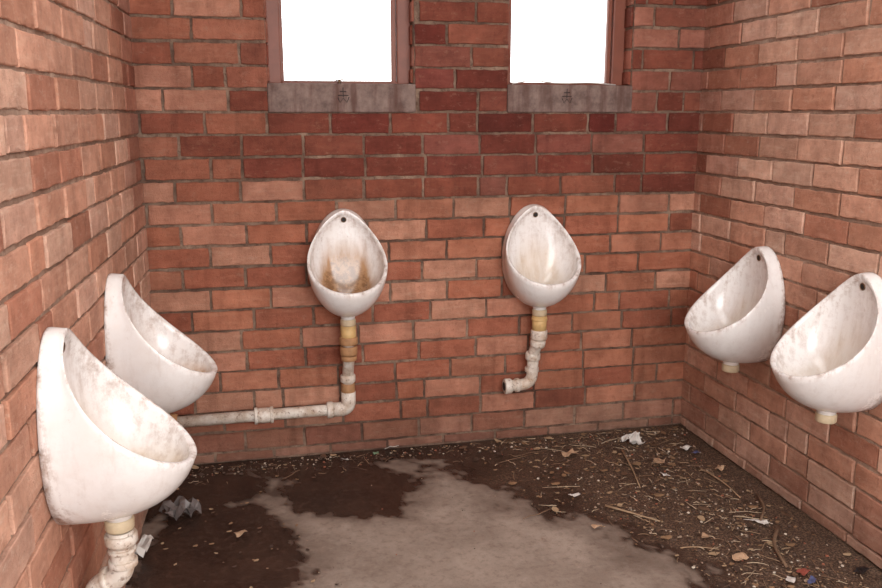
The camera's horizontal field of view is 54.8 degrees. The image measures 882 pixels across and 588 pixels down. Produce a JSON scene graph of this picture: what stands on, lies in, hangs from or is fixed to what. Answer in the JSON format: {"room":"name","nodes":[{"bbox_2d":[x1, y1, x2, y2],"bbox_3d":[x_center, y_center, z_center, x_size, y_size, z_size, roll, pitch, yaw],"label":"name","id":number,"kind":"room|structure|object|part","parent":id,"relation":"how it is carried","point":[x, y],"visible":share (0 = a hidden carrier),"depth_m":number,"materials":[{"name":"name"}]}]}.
{"room":"public restroom","nodes":[
{"label":"public restroom","id":0,"kind":"room"},
{"bbox_2d":[0,0,150,587],"bbox_3d":[-0.805,-0.142,0.997,0.231,2.600,4.302,-2,12,-11],"label":"wall","id":1,"kind":"structure","parent":0,"point":[72,211],"depth_m":1.89,"materials":[{"name":"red brick"}]},
{"bbox_2d":[36,327,196,534],"bbox_3d":[-0.684,0.294,1.852,0.286,0.466,0.320,-2,12,-11],"label":"urinal","id":2,"kind":"object","parent":1,"relation":"attached to","point":[109,454],"visible":1,"depth_m":1.76,"materials":[{"name":"ceramic"}]},
{"bbox_2d":[104,515,134,534],"bbox_3d":[-0.716,0.489,1.888,0.095,0.069,0.095,-2,12,-11],"label":"outlet","id":3,"kind":"object","parent":2,"relation":"attached to","point":[121,525],"depth_m":1.87,"materials":[{"name":"ceramic"}]},
{"bbox_2d":[104,273,217,414],"bbox_3d":[-0.812,0.164,2.513,0.286,0.466,0.320,-2,12,-11],"label":"urinal","id":4,"kind":"object","parent":1,"relation":"attached to","point":[142,348],"visible":0.96,"depth_m":2.41,"materials":[{"name":"ceramic"}]},
{"bbox_2d":[129,0,706,464],"bbox_3d":[-0.035,-0.611,3.426,2.732,2.700,0.232,-3,12,-12],"label":"wall","id":5,"kind":"structure","parent":0,"point":[237,193],"depth_m":3.39,"materials":[{"name":"red brick"}]},
{"bbox_2d":[170,325,357,427],"bbox_3d":[-0.689,0.324,3.277,0.738,0.396,0.125,-3,12,-12],"label":"pipe","id":6,"kind":"object","parent":5,"relation":"attached to","point":[348,340],"visible":0.98,"depth_m":3.31,"materials":[{"name":"white plastic"}]},
{"bbox_2d":[265,0,283,82],"bbox_3d":[-0.630,-1.116,3.177,0.064,0.642,0.045,-3,12,-12],"label":"stile","id":7,"kind":"object","parent":5,"relation":"attached to","point":[272,6],"depth_m":3.19,"materials":[{"name":"brown paint"}]},
{"bbox_3d":[-0.605,-1.117,3.182,0.012,0.642,0.021,-3,12,-12],"label":"sash stile","id":8,"kind":"part","parent":7,"relation":"part of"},
{"bbox_2d":[267,83,415,112],"bbox_3d":[-0.385,-0.754,3.273,0.558,0.107,0.154,-3,12,-12],"label":"window sill","id":9,"kind":"structure","parent":5,"relation":"attached to","point":[282,97],"depth_m":3.20,"materials":[{"name":"concrete"}]},
{"bbox_2d":[282,81,396,83],"bbox_3d":[-0.392,-0.819,3.294,0.444,0.012,0.045,-3,12,-12],"label":"frame","id":10,"kind":"object","parent":9,"relation":"on","point":[353,82],"visible":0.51,"depth_m":3.28,"materials":[{"name":"brown paint"}]},
{"bbox_2d":[338,91,348,101],"bbox_3d":[-0.367,-0.748,3.197,0.045,0.057,0.003,-3,12,-12],"label":"scribble","id":11,"kind":"object","parent":9,"relation":"attached to","point":[343,95],"visible":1,"depth_m":3.20,"materials":[{"name":"black paint"}]},
{"bbox_2d":[307,208,387,326],"bbox_3d":[-0.352,-0.088,3.206,0.302,0.440,0.270,-3,12,-12],"label":"urinal","id":12,"kind":"object","parent":5,"relation":"attached to","point":[347,265],"visible":1,"depth_m":3.28,"materials":[{"name":"ceramic"}]},
{"bbox_2d":[340,317,355,326],"bbox_3d":[-0.358,0.089,3.274,0.090,0.065,0.090,-3,12,-12],"label":"outlet","id":13,"kind":"object","parent":12,"relation":"attached to","point":[344,321],"depth_m":3.25,"materials":[{"name":"ceramic"}]},
{"bbox_2d":[390,0,410,83],"bbox_3d":[-0.159,-1.138,3.278,0.074,0.642,0.045,-3,12,-12],"label":"stile","id":14,"kind":"object","parent":5,"relation":"attached to","point":[403,47],"depth_m":3.29,"materials":[{"name":"brown paint"}]},
{"bbox_3d":[-0.186,-1.136,3.272,0.018,0.642,0.021,-3,12,-12],"label":"sash stile","id":15,"kind":"part","parent":14,"relation":"part of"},
{"bbox_2d":[507,0,511,84],"bbox_3d":[0.258,-1.157,3.368,0.035,0.642,0.045,-3,12,-12],"label":"stile","id":16,"kind":"object","parent":5,"relation":"attached to","point":[510,1],"visible":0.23,"depth_m":3.38,"materials":[{"name":"brown paint"}]},
{"bbox_2d":[502,315,547,393],"bbox_3d":[0.345,0.247,3.503,0.182,0.339,0.100,2,12,9],"label":"pipe","id":17,"kind":"object","parent":5,"relation":"attached to","point":[538,336],"visible":0.98,"depth_m":3.49,"materials":[{"name":"white plastic"}]},
{"bbox_2d":[501,204,580,316],"bbox_3d":[0.405,-0.123,3.369,0.302,0.440,0.270,-3,12,-12],"label":"urinal","id":18,"kind":"object","parent":5,"relation":"attached to","point":[541,262],"visible":1,"depth_m":3.44,"materials":[{"name":"ceramic"}]},
{"bbox_2d":[532,307,546,316],"bbox_3d":[0.399,0.054,3.437,0.090,0.065,0.090,-3,12,-12],"label":"outlet","id":19,"kind":"object","parent":18,"relation":"attached to","point":[536,311],"depth_m":3.42,"materials":[{"name":"ceramic"}]},
{"bbox_2d":[507,85,631,112],"bbox_3d":[0.503,-0.794,3.464,0.527,0.107,0.154,-3,12,-12],"label":"window sill","id":20,"kind":"structure","parent":5,"relation":"attached to","point":[520,98],"depth_m":3.39,"materials":[{"name":"concrete"}]},
{"bbox_2d":[510,82,610,84],"bbox_3d":[0.486,-0.859,3.483,0.432,0.012,0.045,-3,12,-12],"label":"frame","id":21,"kind":"object","parent":20,"relation":"on","point":[522,83],"visible":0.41,"depth_m":3.45,"materials":[{"name":"brown paint"}]},
{"bbox_2d":[562,89,571,102],"bbox_3d":[0.502,-0.788,3.384,0.045,0.057,0.003,-3,12,-12],"label":"scribble","id":22,"kind":"object","parent":20,"relation":"attached to","point":[567,89],"visible":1,"depth_m":3.38,"materials":[{"name":"black paint"}]},
{"bbox_2d":[604,0,625,84],"bbox_3d":[0.713,-1.178,3.466,0.074,0.642,0.045,-3,12,-12],"label":"stile","id":23,"kind":"object","parent":5,"relation":"attached to","point":[618,6],"depth_m":3.48,"materials":[{"name":"brown paint"}]},
{"bbox_3d":[0.686,-1.176,3.460,0.018,0.642,0.021,-3,12,-12],"label":"sash stile","id":24,"kind":"part","parent":23,"relation":"part of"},
{"bbox_2d":[125,424,881,587],"bbox_3d":[0.377,1.065,1.569,2.800,0.007,4.400,-3,12,-12],"label":"floor","id":25,"kind":"structure","parent":0,"point":[434,541],"depth_m":2.89,"materials":[{"name":"concrete"}]},
{"bbox_2d":[85,527,137,587],"bbox_3d":[-0.752,0.750,1.947,0.142,0.458,0.072,0,12,0],"label":"pipe","id":26,"kind":"object","parent":25,"relation":"on","point":[122,562],"visible":0.98,"depth_m":1.90,"materials":[{"name":"white plastic"}]},
{"bbox_2d":[135,534,153,557],"bbox_3d":[-0.949,0.798,2.704,0.051,0.039,0.116,0,12,-1],"label":"paper scrap","id":27,"kind":"object","parent":25,"relation":"on","point":[144,543],"visible":0.79,"depth_m":2.71,"materials":[{"name":"white paper"}]},
{"bbox_2d":[159,496,201,520],"bbox_3d":[-0.901,0.739,2.937,0.124,0.060,0.136,-9,15,-36],"label":"scrap","id":28,"kind":"object","parent":25,"relation":"on","point":[181,505],"visible":1,"depth_m":2.93,"materials":[{"name":"grey paper"}]},
{"bbox_2d":[234,530,246,536],"bbox_3d":[-0.660,0.788,2.807,0.041,0.016,0.032,-7,14,-30],"label":"paper scrap","id":29,"kind":"object","parent":25,"relation":"on","point":[238,534],"visible":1,"depth_m":2.80,"materials":[{"name":"beige paper"}]},
{"bbox_2d":[161,426,878,587],"bbox_3d":[0.170,0.802,2.754,2.244,0.021,1.776,-3,12,-12],"label":"debris","id":30,"kind":"object","parent":25,"relation":"on","point":[773,542],"visible":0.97,"depth_m":3.06,"materials":[{"name":"brown plant"}]},
{"bbox_2d":[562,448,578,456],"bbox_3d":[0.524,0.646,3.459,0.073,0.018,0.039,-10,15,-38],"label":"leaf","id":31,"kind":"object","parent":25,"relation":"on","point":[565,454],"visible":1,"depth_m":3.46,"materials":[{"name":"brown plant"}]},
{"bbox_2d":[621,431,644,443],"bbox_3d":[0.809,0.610,3.584,0.089,0.043,0.075,-6,14,-27],"label":"paper scrap","id":32,"kind":"object","parent":25,"relation":"on","point":[634,438],"visible":1,"depth_m":3.59,"materials":[{"name":"white paper"}]},
{"bbox_2d":[652,458,665,463],"bbox_3d":[0.864,0.662,3.369,0.049,0.022,0.068,5,13,22],"label":"paper scrap","id":33,"kind":"object","parent":25,"relation":"on","point":[656,460],"visible":1,"depth_m":3.36,"materials":[{"name":"brown paper"}]},
{"bbox_2d":[680,445,691,449],"bbox_3d":[1.016,0.634,3.521,0.052,0.014,0.028,-9,15,-36],"label":"paper scrap","id":34,"kind":"object","parent":25,"relation":"on","point":[686,447],"visible":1,"depth_m":3.52,"materials":[{"name":"white paper"}]},
{"bbox_2d":[715,465,725,470],"bbox_3d":[1.092,0.675,3.324,0.032,0.016,0.046,9,15,36],"label":"paper scrap","id":35,"kind":"object","parent":25,"relation":"on","point":[720,468],"visible":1,"depth_m":3.32,"materials":[{"name":"brown paper"}]},
{"bbox_2d":[732,552,748,560],"bbox_3d":[0.932,0.819,2.654,0.050,0.014,0.036,-4,13,-20],"label":"paper scrap","id":36,"kind":"object","parent":25,"relation":"on","point":[738,556],"visible":1,"depth_m":2.65,"materials":[{"name":"beige paper"}]},
{"bbox_2d":[743,519,768,523],"bbox_3d":[1.070,0.770,2.888,0.082,0.012,0.019,2,12,9],"label":"paper scrap","id":37,"kind":"object","parent":25,"relation":"on","point":[756,520],"visible":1,"depth_m":2.88,"materials":[{"name":"white paper"}]},
{"bbox_2d":[786,576,794,582],"bbox_3d":[1.038,0.847,2.525,0.027,0.006,0.033,7,14,30],"label":"paper scrap","id":38,"kind":"object","parent":25,"relation":"on","point":[790,579],"visible":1,"depth_m":2.52,"materials":[{"name":"white paper"}]},
{"bbox_2d":[796,568,810,575],"bbox_3d":[1.093,0.836,2.563,0.037,0.009,0.029,-6,13,-25],"label":"wrapper","id":39,"kind":"object","parent":25,"relation":"on","point":[804,571],"visible":1,"depth_m":2.56,"materials":[{"name":"red plastic"}]},
{"bbox_2d":[808,575,815,583],"bbox_3d":[1.100,0.848,2.521,0.022,0.012,0.041,7,14,30],"label":"paper scrap","id":40,"kind":"object","parent":25,"relation":"on","point":[812,579],"visible":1,"depth_m":2.52,"materials":[{"name":"blue paper"}]},
{"bbox_2d":[854,566,871,573],"bbox_3d":[1.279,0.836,2.575,0.057,0.014,0.028,-6,14,-26],"label":"scrap","id":41,"kind":"object","parent":25,"relation":"on","point":[863,569],"visible":1,"depth_m":2.57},
{"bbox_2d":[679,0,881,568],"bbox_3d":[1.641,-0.254,1.518,0.231,2.600,4.302,-3,12,-12],"label":"wall","id":42,"kind":"structure","parent":0,"point":[789,146],"depth_m":2.95,"materials":[{"name":"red brick"}]},
{"bbox_2d":[684,246,784,372],"bbox_3d":[1.048,0.060,3.117,0.286,0.466,0.320,-3,12,-12],"label":"urinal","id":43,"kind":"object","parent":42,"relation":"attached to","point":[740,318],"visible":0.99,"depth_m":3.08,"materials":[{"name":"ceramic"}]},
{"bbox_2d":[721,361,739,372],"bbox_3d":[1.079,0.253,3.166,0.095,0.069,0.095,-3,12,-12],"label":"outlet","id":44,"kind":"object","parent":43,"relation":"attached to","point":[727,366],"depth_m":3.14,"materials":[{"name":"ceramic"}]},
{"bbox_2d":[770,272,881,423],"bbox_3d":[1.166,0.169,2.591,0.286,0.466,0.320,-3,12,-12],"label":"urinal","id":45,"kind":"object","parent":42,"relation":"attached to","point":[829,361],"visible":1,"depth_m":2.59,"materials":[{"name":"ceramic"}]},
{"bbox_2d":[815,410,836,423],"bbox_3d":[1.197,0.362,2.640,0.095,0.069,0.095,-3,12,-12],"label":"outlet","id":46,"kind":"object","parent":45,"relation":"attached to","point":[821,416],"depth_m":2.62,"materials":[{"name":"ceramic"}]}
]}

